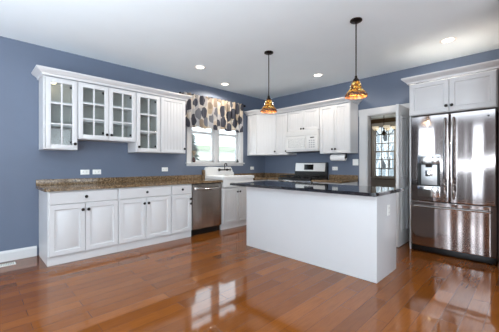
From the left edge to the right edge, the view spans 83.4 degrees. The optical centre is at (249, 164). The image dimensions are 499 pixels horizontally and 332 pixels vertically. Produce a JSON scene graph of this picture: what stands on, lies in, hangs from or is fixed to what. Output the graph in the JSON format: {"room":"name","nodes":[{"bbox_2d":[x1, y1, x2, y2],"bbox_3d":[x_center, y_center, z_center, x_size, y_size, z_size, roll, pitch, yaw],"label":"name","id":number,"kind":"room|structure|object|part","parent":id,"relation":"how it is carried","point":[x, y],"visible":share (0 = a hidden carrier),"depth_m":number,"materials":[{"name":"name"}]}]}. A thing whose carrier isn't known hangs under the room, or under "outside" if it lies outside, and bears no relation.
{"room":"kitchen","nodes":[
{"label":"kitchen","id":0,"kind":"room"},
{"bbox_2d":[0,36,264,254],"bbox_3d":[-2.517,-0.189,4.026,8.160,2.761,0.120,0,0,-45],"label":"wall","id":1,"kind":"structure","parent":0,"point":[22,163],"depth_m":3.71,"materials":[{"name":"blue paint"}]},
{"bbox_2d":[0,246,36,262],"bbox_3d":[-4.067,1.127,2.393,3.618,0.130,0.016,0,0,-45],"label":"baseboard","id":2,"kind":"structure","parent":1,"relation":"attached to","point":[9,255],"depth_m":3.53,"materials":[{"name":"white paint"}]},
{"bbox_2d":[39,75,76,150],"bbox_3d":[-2.513,-0.650,3.689,0.372,0.915,0.361,0,0,-45],"label":"upper cabinet","id":3,"kind":"object","parent":1,"relation":"attached to","point":[57,102],"visible":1,"depth_m":3.67,"materials":[{"name":"white paint"}]},
{"bbox_3d":[-2.629,-0.650,3.807,0.336,0.879,0.006,0,0,-45],"label":"panel","id":4,"kind":"part","parent":3,"relation":"part of","materials":[{"name":"clear glass"}]},
{"bbox_2d":[51,101,71,107],"bbox_3d":[-2.535,-0.803,3.712,0.336,0.016,0.260,0,0,-45],"label":"shelf","id":5,"kind":"object","parent":3,"relation":"attached to","point":[52,105],"depth_m":3.77,"materials":[{"name":"white paint"}]},
{"bbox_2d":[51,125,71,129],"bbox_3d":[-2.535,-0.498,3.712,0.336,0.016,0.260,0,0,-45],"label":"shelf","id":6,"kind":"object","parent":3,"relation":"attached to","point":[53,127],"depth_m":3.70,"materials":[{"name":"white paint"}]},
{"bbox_2d":[31,65,191,100],"bbox_3d":[-1.910,-1.151,4.253,2.178,0.085,0.407,0,0,-45],"label":"crown molding","id":7,"kind":"structure","parent":3,"relation":"attached to","point":[38,71],"depth_m":3.88,"materials":[{"name":"white paint"}]},
{"bbox_2d":[80,170,88,174],"bbox_3d":[-2.385,0.109,4.064,0.115,0.070,0.010,0,0,-45],"label":"wall outlet","id":8,"kind":"object","parent":1,"relation":"attached to","point":[82,172],"visible":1,"depth_m":4.06,"materials":[{"name":"white plastic"}]},
{"bbox_2d":[93,170,100,173],"bbox_3d":[-2.273,0.109,4.175,0.115,0.070,0.010,0,0,-45],"label":"wall outlet","id":9,"kind":"object","parent":1,"relation":"attached to","point":[94,171],"visible":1,"depth_m":4.17,"materials":[{"name":"white plastic"}]},
{"bbox_2d":[77,81,135,142],"bbox_3d":[-2.103,-0.726,4.096,0.778,0.765,0.361,0,0,-45],"label":"upper cabinet","id":10,"kind":"object","parent":1,"relation":"attached to","point":[104,114],"visible":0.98,"depth_m":4.09,"materials":[{"name":"white paint"}]},
{"bbox_3d":[-2.144,-0.724,3.861,0.376,0.745,0.021,0,0,-45],"label":"door","id":11,"kind":"part","parent":10,"relation":"part of","materials":[{"name":"white paint"}]},
{"bbox_3d":[-2.219,-0.726,4.213,0.742,0.729,0.006,0,0,-45],"label":"panel","id":12,"kind":"part","parent":10,"relation":"part of","materials":[{"name":"clear glass"}]},
{"bbox_2d":[83,101,131,111],"bbox_3d":[-2.126,-0.853,4.119,0.742,0.016,0.260,0,0,-45],"label":"shelf","id":13,"kind":"object","parent":10,"relation":"attached to","point":[87,106],"depth_m":4.15,"materials":[{"name":"white paint"}]},
{"bbox_2d":[83,120,131,127],"bbox_3d":[-2.126,-0.598,4.119,0.742,0.016,0.260,0,0,-45],"label":"shelf","id":14,"kind":"object","parent":10,"relation":"attached to","point":[85,122],"depth_m":4.12,"materials":[{"name":"white paint"}]},
{"bbox_3d":[-1.871,-0.724,4.131,0.380,0.745,0.021,0,0,-45],"label":"door","id":15,"kind":"part","parent":10,"relation":"part of","materials":[{"name":"white paint"}]},
{"bbox_2d":[36,175,201,185],"bbox_3d":[-1.857,0.237,4.579,2.620,0.081,0.020,0,0,-45],"label":"backsplash","id":16,"kind":"structure","parent":1,"relation":"attached to","point":[43,182],"depth_m":4.30,"materials":[{"name":"brown stone"}]},
{"bbox_2d":[128,92,159,152],"bbox_3d":[-1.685,-0.650,4.510,0.395,0.915,0.361,0,0,-45],"label":"upper cabinet","id":17,"kind":"object","parent":1,"relation":"attached to","point":[147,106],"visible":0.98,"depth_m":4.52,"materials":[{"name":"white paint"}]},
{"bbox_3d":[-1.801,-0.650,4.627,0.359,0.879,0.006,0,0,-45],"label":"panel","id":18,"kind":"part","parent":17,"relation":"part of","materials":[{"name":"clear glass"}]},
{"bbox_2d":[140,112,155,117],"bbox_3d":[-1.708,-0.803,4.533,0.359,0.016,0.260,0,0,-45],"label":"shelf","id":19,"kind":"object","parent":17,"relation":"attached to","point":[141,116],"depth_m":4.63,"materials":[{"name":"white paint"}]},
{"bbox_2d":[140,132,155,135],"bbox_3d":[-1.708,-0.498,4.533,0.359,0.016,0.260,0,0,-45],"label":"shelf","id":20,"kind":"object","parent":17,"relation":"attached to","point":[141,133],"depth_m":4.56,"materials":[{"name":"white paint"}]},
{"bbox_2d":[159,97,185,153],"bbox_3d":[-1.376,-0.650,4.816,0.470,0.915,0.361,0,0,-45],"label":"upper cabinet","id":21,"kind":"object","parent":1,"relation":"attached to","point":[172,111],"visible":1,"depth_m":4.70,"materials":[{"name":"white paint"}]},
{"bbox_2d":[186,126,244,165],"bbox_3d":[-0.693,-0.591,5.794,1.480,1.235,0.175,0,0,-45],"label":"window","id":22,"kind":"structure","parent":1,"relation":"in","point":[214,161],"depth_m":5.76,"materials":[{"name":"white paint"}]},
{"bbox_3d":[-0.956,-0.566,5.583,0.570,1.045,0.045,0,0,-45],"label":"sash","id":23,"kind":"part","parent":22,"relation":"part of","materials":[{"name":"glass"}]},
{"bbox_3d":[-0.693,-0.008,5.794,1.480,0.070,0.175,0,0,-45],"label":"sill","id":24,"kind":"part","parent":22,"relation":"part of","materials":[{"name":"white paint"}]},
{"bbox_3d":[-0.480,-0.566,6.055,0.570,1.045,0.045,0,0,-45],"label":"sash","id":25,"kind":"part","parent":22,"relation":"part of","materials":[{"name":"glass"}]},
{"bbox_2d":[234,173,293,176],"bbox_3d":[0.355,0.237,6.117,1.014,0.081,0.949,0,0,-45],"label":"backsplash","id":26,"kind":"structure","parent":1,"relation":"attached to","point":[254,174],"depth_m":6.50,"materials":[{"name":"brown stone"}]},
{"bbox_2d":[0,225,498,331],"bbox_3d":[2.095,1.242,2.810,13.000,0.100,8.100,0,0,-45],"label":"floor","id":27,"kind":"structure","parent":0,"point":[213,281],"depth_m":2.59,"materials":[{"name":"brown wood"}]},
{"bbox_2d":[0,262,15,266],"bbox_3d":[-2.934,1.188,3.282,0.300,0.008,0.110,0,0,-45],"label":"floor vent","id":28,"kind":"object","parent":27,"relation":"in","point":[11,263],"visible":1,"depth_m":3.33,"materials":[{"name":"white plastic"}]},
{"bbox_2d":[39,188,117,266],"bbox_3d":[-2.263,0.754,3.731,0.785,0.876,0.653,0,0,-45],"label":"base cabinet","id":29,"kind":"object","parent":27,"relation":"on","point":[75,225],"visible":0.99,"depth_m":3.49,"materials":[{"name":"white paint"}]},
{"bbox_3d":[-2.202,0.782,3.393,0.372,0.596,0.021,0,0,-45],"label":"door","id":30,"kind":"part","parent":29,"relation":"part of","materials":[{"name":"white paint"}]},
{"bbox_3d":[-2.062,0.401,3.532,0.766,0.146,0.020,0,0,-45],"label":"drawer","id":31,"kind":"part","parent":29,"relation":"part of","materials":[{"name":"white paint"}]},
{"bbox_3d":[-1.927,0.782,3.665,0.386,0.596,0.021,0,0,-45],"label":"door","id":32,"kind":"part","parent":29,"relation":"part of","materials":[{"name":"white paint"}]},
{"bbox_2d":[36,170,222,191],"bbox_3d":[-1.637,0.208,4.357,2.620,0.213,0.647,0,0,-45],"label":"countertop","id":33,"kind":"structure","parent":29,"relation":"on","point":[45,185],"depth_m":4.12,"materials":[{"name":"brown stone"}]},
{"bbox_2d":[204,167,253,187],"bbox_3d":[-0.417,0.234,5.559,0.785,0.373,0.655,0,0,-45],"label":"farmhouse sink","id":34,"kind":"object","parent":33,"relation":"in","point":[228,177],"visible":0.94,"depth_m":5.46,"materials":[{"name":"white ceramic"}]},
{"bbox_2d":[117,185,170,251],"bbox_3d":[-1.701,0.754,4.288,0.796,0.876,0.653,0,0,-45],"label":"base cabinet","id":35,"kind":"object","parent":27,"relation":"on","point":[144,213],"visible":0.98,"depth_m":4.05,"materials":[{"name":"white paint"}]},
{"bbox_3d":[-1.645,0.782,3.944,0.376,0.596,0.021,0,0,-45],"label":"door","id":36,"kind":"part","parent":35,"relation":"part of","materials":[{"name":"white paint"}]},
{"bbox_3d":[-1.502,0.401,4.086,0.778,0.146,0.020,0,0,-45],"label":"drawer","id":37,"kind":"part","parent":35,"relation":"part of","materials":[{"name":"white paint"}]},
{"bbox_3d":[-1.366,0.782,4.221,0.394,0.596,0.021,0,0,-45],"label":"door","id":38,"kind":"part","parent":35,"relation":"part of","materials":[{"name":"white paint"}]},
{"bbox_2d":[171,184,191,240],"bbox_3d":[-1.284,0.754,4.701,0.375,0.876,0.653,0,0,-45],"label":"base cabinet","id":39,"kind":"object","parent":27,"relation":"on","point":[181,195],"visible":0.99,"depth_m":4.48,"materials":[{"name":"white paint"}]},
{"bbox_3d":[-1.086,0.401,4.499,0.356,0.146,0.020,0,0,-45],"label":"drawer","id":40,"kind":"part","parent":39,"relation":"part of","materials":[{"name":"white paint"}]},
{"bbox_2d":[191,182,220,235],"bbox_3d":[-0.908,0.756,5.034,0.615,0.872,0.670,0,0,-45],"label":"dishwasher","id":41,"kind":"object","parent":27,"relation":"on","point":[206,197],"visible":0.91,"depth_m":4.82,"materials":[{"name":"silver metal"}]},
{"bbox_3d":[-0.700,0.410,4.823,0.516,0.054,0.077,0,0,-45],"label":"handle","id":42,"kind":"part","parent":41,"relation":"part of","materials":[{"name":"silver metal"}]},
{"bbox_2d":[220,186,246,229],"bbox_3d":[-0.408,0.809,5.570,0.820,0.765,0.653,0,0,-45],"label":"base cabinet","id":43,"kind":"object","parent":27,"relation":"on","point":[233,199],"visible":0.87,"depth_m":5.27,"materials":[{"name":"white paint"}]},
{"bbox_3d":[-0.352,0.758,5.226,0.367,0.643,0.021,0,0,-45],"label":"door","id":44,"kind":"part","parent":43,"relation":"part of","materials":[{"name":"white paint"}]},
{"bbox_3d":[-0.075,0.758,5.500,0.397,0.643,0.021,0,0,-45],"label":"door","id":45,"kind":"part","parent":43,"relation":"part of","materials":[{"name":"white paint"}]},
{"bbox_2d":[278,162,327,182],"bbox_3d":[1.058,0.575,5.602,0.681,1.235,0.755,0,0,-45],"label":"gas range","id":46,"kind":"object","parent":27,"relation":"on","point":[304,172],"visible":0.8,"depth_m":5.60,"materials":[{"name":"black metal"}]},
{"bbox_3d":[0.864,0.347,5.410,0.046,0.089,0.755,0,0,-45],"label":"control panel","id":47,"kind":"part","parent":46,"relation":"part of","materials":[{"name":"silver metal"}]},
{"bbox_2d":[278,177,327,180],"bbox_3d":[1.064,0.280,5.609,0.622,0.045,0.755,0,0,-45],"label":"cooktop","id":48,"kind":"object","parent":46,"relation":"in","point":[279,178],"depth_m":5.44,"materials":[{"name":"black metal"}]},
{"bbox_3d":[1.248,0.050,5.804,0.030,0.174,0.713,0,0,-45],"label":"panel","id":49,"kind":"part","parent":46,"relation":"part of","materials":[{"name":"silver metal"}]},
{"bbox_2d":[230,181,403,282],"bbox_3d":[0.769,0.735,3.790,0.865,0.913,2.160,0,0,-45],"label":"kitchen island","id":50,"kind":"object","parent":27,"relation":"on","point":[345,229],"visible":1,"depth_m":3.20,"materials":[{"name":"white paint"}]},
{"bbox_2d":[387,205,389,215],"bbox_3d":[1.502,0.492,3.024,0.070,0.115,0.010,0,0,-45],"label":"island outlet","id":51,"kind":"object","parent":50,"relation":"attached to","point":[388,206],"visible":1,"depth_m":3.01,"materials":[{"name":"white plastic"}]},
{"bbox_3d":[1.657,0.752,3.216,0.030,0.877,0.040,0,0,-45],"label":"corner post","id":52,"kind":"part","parent":50,"relation":"part of","materials":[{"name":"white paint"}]},
{"bbox_2d":[313,182,357,185],"bbox_3d":[1.564,0.754,5.154,0.653,0.876,0.578,0,0,-45],"label":"base cabinet","id":53,"kind":"object","parent":27,"relation":"on","point":[350,183],"visible":0.03,"depth_m":4.97,"materials":[{"name":"white paint"}]},
{"bbox_2d":[311,174,357,182],"bbox_3d":[1.570,0.256,5.152,0.647,0.118,0.588,0,0,-45],"label":"countertop","id":54,"kind":"structure","parent":53,"relation":"on","point":[332,178],"depth_m":5.21,"materials":[{"name":"brown stone"}]},
{"bbox_2d":[410,117,411,248],"bbox_3d":[2.510,0.042,4.199,0.654,2.300,0.018,0,0,-45],"label":"panel","id":55,"kind":"object","parent":27,"relation":"on","point":[410,117],"visible":0.21,"depth_m":3.97,"materials":[{"name":"white paint"}]},
{"bbox_2d":[411,108,498,264],"bbox_3d":[2.783,0.263,3.806,0.760,1.858,0.904,0,0,-45],"label":"refrigerator","id":56,"kind":"object","parent":27,"relation":"on","point":[455,156],"visible":1,"depth_m":3.54,"materials":[{"name":"silver metal"}]},
{"bbox_3d":[2.327,0.137,3.863,0.036,0.310,0.015,0,0,-45],"label":"recess frame","id":57,"kind":"part","parent":56,"relation":"part of","materials":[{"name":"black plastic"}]},
{"bbox_3d":[2.428,-0.084,3.776,0.058,1.152,0.447,0,0,-45],"label":"door","id":58,"kind":"part","parent":56,"relation":"part of","materials":[{"name":"silver metal"}]},
{"bbox_3d":[2.512,-0.083,3.604,0.090,1.056,0.030,0,0,-45],"label":"handle","id":59,"kind":"part","parent":56,"relation":"part of","materials":[{"name":"silver metal"}]},
{"bbox_3d":[2.575,-0.083,3.540,0.090,1.056,0.030,0,0,-45],"label":"handle","id":60,"kind":"part","parent":56,"relation":"part of","materials":[{"name":"silver metal"}]},
{"bbox_3d":[2.553,0.564,3.579,0.070,0.026,0.834,0,0,-45],"label":"handle","id":61,"kind":"part","parent":56,"relation":"part of","materials":[{"name":"silver metal"}]},
{"bbox_3d":[2.588,0.801,3.614,0.058,0.602,0.904,0,0,-45],"label":"freezer drawer","id":62,"kind":"part","parent":56,"relation":"part of","materials":[{"name":"silver metal"}]},
{"bbox_3d":[2.748,-0.084,3.453,0.058,1.152,0.451,0,0,-45],"label":"door","id":63,"kind":"part","parent":56,"relation":"part of","materials":[{"name":"silver metal"}]},
{"bbox_3d":[0.248,0.754,6.220,1.020,0.876,0.653,0,0,-45],"label":"base cabinet","id":64,"kind":"object","parent":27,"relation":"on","visible":0},
{"bbox_2d":[234,173,293,179],"bbox_3d":[0.355,0.256,6.117,1.014,0.118,0.949,0,0,-45],"label":"countertop","id":65,"kind":"structure","parent":64,"relation":"on","point":[257,176],"depth_m":6.38,"materials":[{"name":"brown stone"}]},
{"bbox_2d":[253,176,277,179],"bbox_3d":[0.355,0.296,6.117,1.014,0.037,0.949,0,0,-45],"label":"countertop","id":66,"kind":"structure","parent":65,"relation":"on","point":[257,177],"depth_m":5.88,"materials":[{"name":"brown stone"}]},
{"bbox_2d":[0,0,498,119],"bbox_3d":[2.095,-1.629,2.810,13.240,0.120,8.340,0,0,-45],"label":"ceiling","id":67,"kind":"structure","parent":0,"point":[230,38],"depth_m":3.35,"materials":[{"name":"paint"}]},
{"bbox_2d":[194,65,205,68],"bbox_3d":[-0.795,-1.563,4.504,0.188,0.010,0.188,0,0,-45],"label":"recessed light","id":68,"kind":"object","parent":67,"relation":"in","point":[195,66],"visible":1,"depth_m":4.50,"materials":[{"name":"white plastic"}]},
{"bbox_2d":[260,51,276,113],"bbox_3d":[0.269,-1.150,3.914,0.238,0.836,0.238,0,0,-45],"label":"pendant light","id":69,"kind":"object","parent":67,"relation":"hanging from","point":[268,108],"visible":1,"depth_m":3.88,"materials":[{"name":"brown metal"}]},
{"bbox_3d":[0.269,-1.241,3.914,0.013,0.616,0.013,0,0,-45],"label":"rod","id":70,"kind":"part","parent":69,"relation":"part of","materials":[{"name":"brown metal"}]},
{"bbox_3d":[0.269,-0.837,3.914,0.213,0.137,0.213,0,0,-45],"label":"lamp shade","id":71,"kind":"part","parent":69,"relation":"part of","materials":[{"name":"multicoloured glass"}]},
{"bbox_2d":[313,73,323,76],"bbox_3d":[1.200,-1.563,4.905,0.188,0.010,0.188,0,0,-45],"label":"recessed light","id":72,"kind":"object","parent":67,"relation":"in","point":[317,74],"visible":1,"depth_m":4.90,"materials":[{"name":"white plastic"}]},
{"bbox_2d":[345,17,367,98],"bbox_3d":[1.156,-1.150,3.040,0.238,0.836,0.238,0,0,-45],"label":"pendant light","id":73,"kind":"object","parent":67,"relation":"hanging from","point":[356,91],"visible":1,"depth_m":3.02,"materials":[{"name":"brown glass"}]},
{"bbox_3d":[1.156,-1.241,3.040,0.013,0.616,0.013,0,0,-45],"label":"rod","id":74,"kind":"part","parent":73,"relation":"part of","materials":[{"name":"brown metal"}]},
{"bbox_3d":[1.156,-0.837,3.040,0.213,0.137,0.213,0,0,-45],"label":"lamp shade","id":75,"kind":"part","parent":73,"relation":"part of","materials":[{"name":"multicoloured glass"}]},
{"bbox_2d":[372,115,395,135],"bbox_3d":[4.228,-1.219,8.793,0.723,0.700,0.748,0,0,-45],"label":"chandelier","id":76,"kind":"object","parent":67,"relation":"hanging from","point":[385,127],"visible":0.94,"depth_m":8.69,"materials":[{"name":"beige glass"}]},
{"bbox_2d":[439,37,456,43],"bbox_3d":[2.499,-1.563,3.528,0.188,0.010,0.188,0,0,-45],"label":"recessed light","id":77,"kind":"object","parent":67,"relation":"in","point":[448,39],"visible":1,"depth_m":3.52,"materials":[{"name":"white plastic"}]},
{"bbox_2d":[265,49,498,185],"bbox_3d":[3.275,-0.189,3.978,0.120,2.761,8.100,0,0,-45],"label":"wall","id":78,"kind":"structure","parent":0,"point":[388,89],"depth_m":5.13,"materials":[{"name":"blue paint"}]},
{"bbox_2d":[247,114,283,155],"bbox_3d":[0.378,-0.658,6.367,0.630,0.900,0.627,0,0,-45],"label":"upper cabinet","id":79,"kind":"object","parent":78,"relation":"attached to","point":[261,128],"visible":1,"depth_m":6.15,"materials":[{"name":"white paint"}]},
{"bbox_3d":[0.055,-0.656,6.261,0.021,0.880,0.265,0,0,-45],"label":"panel","id":80,"kind":"part","parent":79,"relation":"part of","materials":[{"name":"white paint"}]},
{"bbox_3d":[0.378,-0.656,6.153,0.391,0.880,0.021,0,0,0],"label":"door","id":81,"kind":"part","parent":79,"relation":"part of","materials":[{"name":"white paint"}]},
{"bbox_2d":[244,97,361,115],"bbox_3d":[0.958,-1.151,5.697,2.465,0.085,0.414,0,0,37],"label":"crown molding","id":82,"kind":"structure","parent":79,"relation":"attached to","point":[342,99],"depth_m":5.46,"materials":[{"name":"white paint"}]},
{"bbox_2d":[276,112,296,154],"bbox_3d":[0.796,-0.658,6.137,0.361,0.900,0.318,0,0,-45],"label":"upper cabinet","id":83,"kind":"object","parent":78,"relation":"attached to","point":[281,119],"visible":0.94,"depth_m":6.04,"materials":[{"name":"white paint"}]},
{"bbox_3d":[0.698,-0.656,6.040,0.021,0.880,0.306,0,0,-45],"label":"door","id":84,"kind":"part","parent":83,"relation":"part of","materials":[{"name":"white paint"}]},
{"bbox_2d":[288,107,319,131],"bbox_3d":[1.178,-0.895,5.750,0.361,0.425,0.765,0,0,-45],"label":"upper cabinet","id":85,"kind":"object","parent":78,"relation":"attached to","point":[307,119],"visible":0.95,"depth_m":5.62,"materials":[{"name":"white paint"}]},
{"bbox_3d":[0.946,-0.893,5.788,0.021,0.405,0.373,0,0,-45],"label":"door","id":86,"kind":"part","parent":85,"relation":"part of","materials":[{"name":"white paint"}]},
{"bbox_2d":[286,129,319,152],"bbox_3d":[1.152,-0.466,5.726,0.433,0.430,0.757,0,0,-45],"label":"microwave","id":87,"kind":"object","parent":85,"relation":"attached to","point":[304,141],"visible":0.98,"depth_m":5.56,"materials":[{"name":"white plastic"}]},
{"bbox_3d":[0.947,-0.429,5.690,0.025,0.273,0.511,0,0,-45],"label":"door","id":88,"kind":"part","parent":87,"relation":"part of","materials":[{"name":"white plastic"}]},
{"bbox_3d":[1.158,-0.257,5.731,0.378,0.012,0.749,0,0,-45],"label":"plate","id":89,"kind":"part","parent":87,"relation":"part of","materials":[{"name":"silver metal"}]},
{"bbox_3d":[1.213,-0.429,5.421,0.025,0.273,0.231,0,0,-45],"label":"control panel","id":90,"kind":"part","parent":87,"relation":"part of","materials":[{"name":"white plastic"}]},
{"bbox_3d":[1.214,-0.893,5.519,0.021,0.405,0.374,0,0,-45],"label":"door","id":91,"kind":"part","parent":85,"relation":"part of","materials":[{"name":"white paint"}]},
{"bbox_2d":[320,102,357,153],"bbox_3d":[1.663,-0.658,5.261,0.361,0.900,0.610,0,0,-45],"label":"upper cabinet","id":92,"kind":"object","parent":78,"relation":"attached to","point":[338,122],"visible":1,"depth_m":5.12,"materials":[{"name":"white paint"}]},
{"bbox_3d":[1.458,-0.656,5.272,0.021,0.880,0.293,0,0,-45],"label":"door","id":93,"kind":"part","parent":92,"relation":"part of","materials":[{"name":"white paint"}]},
{"bbox_2d":[330,153,346,160],"bbox_3d":[1.661,-0.139,5.237,0.120,0.135,0.320,0,0,-45],"label":"paper towel holder","id":94,"kind":"object","parent":92,"relation":"attached to","point":[336,157],"visible":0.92,"depth_m":5.18,"materials":[{"name":"white paper"}]},
{"bbox_3d":[1.671,-0.656,5.057,0.021,0.880,0.299,0,0,-45],"label":"door","id":95,"kind":"part","parent":92,"relation":"part of","materials":[{"name":"white paint"}]},
{"bbox_2d":[329,174,357,179],"bbox_3d":[1.792,0.237,5.373,0.020,0.081,0.588,0,0,-45],"label":"backsplash","id":96,"kind":"structure","parent":78,"relation":"attached to","point":[355,177],"depth_m":5.35,"materials":[{"name":"brown stone"}]},
{"bbox_2d":[353,159,357,164],"bbox_3d":[1.967,-0.043,5.203,0.012,0.115,0.110,0,0,-45],"label":"light switch","id":97,"kind":"object","parent":78,"relation":"attached to","point":[355,161],"visible":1,"depth_m":5.20,"materials":[{"name":"white plastic"}]},
{"bbox_2d":[359,103,408,185],"bbox_3d":[2.417,0.096,4.840,0.164,2.192,1.019,0,0,-45],"label":"door frame","id":98,"kind":"structure","parent":78,"relation":"attached to","point":[365,115],"depth_m":5.07,"materials":[{"name":"white paint"}]},
{"bbox_2d":[396,104,409,246],"bbox_3d":[2.364,0.157,4.257,0.710,2.046,0.053,0,0,-45],"label":"door","id":99,"kind":"structure","parent":78,"relation":"in","point":[402,113],"depth_m":4.11,"materials":[{"name":"white paint"}]},
{"bbox_3d":[2.281,-0.258,4.143,0.230,0.900,0.008,0,0,-45],"label":"panel","id":100,"kind":"part","parent":99,"relation":"part of","materials":[{"name":"white paint"}]},
{"bbox_3d":[2.281,0.652,4.143,0.230,0.640,0.008,0,0,-45],"label":"panel","id":101,"kind":"part","parent":99,"relation":"part of","materials":[{"name":"white paint"}]},
{"bbox_3d":[2.479,-0.258,4.340,0.230,0.900,0.008,0,0,-45],"label":"panel","id":102,"kind":"part","parent":99,"relation":"part of","materials":[{"name":"white paint"}]},
{"bbox_3d":[2.479,0.652,4.340,0.230,0.640,0.008,0,0,-45],"label":"panel","id":103,"kind":"part","parent":99,"relation":"part of","materials":[{"name":"white paint"}]},
{"bbox_2d":[409,69,498,116],"bbox_3d":[2.794,-0.891,3.817,0.788,0.434,0.920,0,0,-45],"label":"upper cabinet","id":104,"kind":"object","parent":78,"relation":"attached to","point":[475,91],"visible":1,"depth_m":3.52,"materials":[{"name":"white paint"}]},
{"bbox_3d":[2.384,-0.889,3.731,0.021,0.414,0.448,0,0,-45],"label":"door","id":105,"kind":"part","parent":104,"relation":"part of","materials":[{"name":"white paint"}]},
{"bbox_2d":[401,59,498,85],"bbox_3d":[2.777,-1.151,3.800,0.833,0.085,1.078,0,0,-45],"label":"crown molding","id":106,"kind":"structure","parent":104,"relation":"attached to","point":[494,64],"depth_m":3.49,"materials":[{"name":"white paint"}]},
{"bbox_3d":[2.704,-0.889,3.408,0.021,0.414,0.448,0,0,-45],"label":"door","id":107,"kind":"part","parent":104,"relation":"part of","materials":[{"name":"white paint"}]},
{"bbox_2d":[371,117,395,179],"bbox_3d":[6.755,-0.189,7.427,0.120,2.761,8.340,0,0,-45],"label":"wall","id":108,"kind":"structure","parent":0,"point":[393,119],"depth_m":9.77,"materials":[{"name":"brown paint"}]},
{"bbox_2d":[371,121,395,179],"bbox_3d":[4.597,-0.463,9.541,0.150,1.930,0.900,0,0,-45],"label":"window","id":109,"kind":"structure","parent":108,"relation":"in","point":[380,125],"depth_m":9.60,"materials":[{"name":"white paint"}]},
{"bbox_3d":[4.640,-0.878,9.583,0.030,0.900,0.660,0,0,-45],"label":"sash","id":110,"kind":"part","parent":109,"relation":"part of","materials":[{"name":"glass"}]},
{"bbox_3d":[4.619,-0.018,9.562,0.030,0.900,0.660,0,0,-45],"label":"sash","id":111,"kind":"part","parent":109,"relation":"part of","materials":[{"name":"glass"}]},
{"bbox_2d":[371,179,395,187],"bbox_3d":[5.609,0.705,8.473,0.035,0.975,5.000,0,0,-45],"label":"wainscot","id":112,"kind":"structure","parent":108,"relation":"attached to","point":[374,182],"depth_m":9.54,"materials":[{"name":"brown paint"}]},
{"bbox_3d":[-0.698,-1.298,5.671,1.666,0.052,0.100,0,0,-45],"label":"curtain rod","id":113,"kind":"object","parent":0,"visible":0},
{"bbox_2d":[182,92,242,132],"bbox_3d":[-0.680,-1.010,5.653,1.490,0.638,0.129,0,0,-45],"label":"curtain valance","id":114,"kind":"object","parent":113,"relation":"hanging from","point":[203,112],"visible":0.98,"depth_m":5.58,"materials":[{"name":"multicoloured fabric"}]},
{"label":"outside","id":115,"kind":"structure","parent":0,"visible":0},
{"bbox_3d":[-10.190,1.742,24.585,70.000,0.100,39.870,0,0,-45],"label":"ground","id":116,"kind":"structure","parent":115,"visible":0},
{"bbox_2d":[192,130,199,159],"bbox_3d":[-1.471,0.404,6.319,1.298,2.577,1.265,0,0,9],"label":"evergreen tree","id":117,"kind":"object","parent":116,"relation":"on","point":[194,147],"visible":0.03,"depth_m":6.26,"materials":[{"name":"green plant"}]},
{"bbox_2d":[192,127,234,160],"bbox_3d":[-6.936,-0.458,14.197,14.600,4.300,6.910,0,0,-45],"label":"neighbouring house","id":118,"kind":"structure","parent":116,"relation":"on","point":[226,144],"depth_m":15.34,"materials":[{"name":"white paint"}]},
{"bbox_2d":[376,127,393,175],"bbox_3d":[17.474,-1.958,33.605,7.000,7.300,26.800,0,0,-45],"label":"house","id":119,"kind":"structure","parent":116,"relation":"on","point":[391,162],"depth_m":31.54,"materials":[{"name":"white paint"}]},
{"bbox_3d":[15.290,-0.258,31.441,0.010,1.300,1.000,0,0,-45],"label":"pane","id":120,"kind":"part","parent":119,"relation":"part of","materials":[{"name":"clear glass"}]},
{"bbox_2d":[376,128,393,175],"bbox_3d":[10.354,-0.835,20.376,2.148,5.055,2.947,0,0,-7],"label":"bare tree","id":121,"kind":"object","parent":116,"relation":"on","point":[391,129],"visible":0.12,"depth_m":20.44,"materials":[{"name":"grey plant"}]},
{"bbox_2d":[377,128,393,175],"bbox_3d":[7.954,-1.101,16.189,2.928,5.591,3.388,0,0,20],"label":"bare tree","id":122,"kind":"object","parent":116,"relation":"on","point":[379,145],"visible":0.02,"depth_m":15.40,"materials":[{"name":"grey plant"}]}
]}

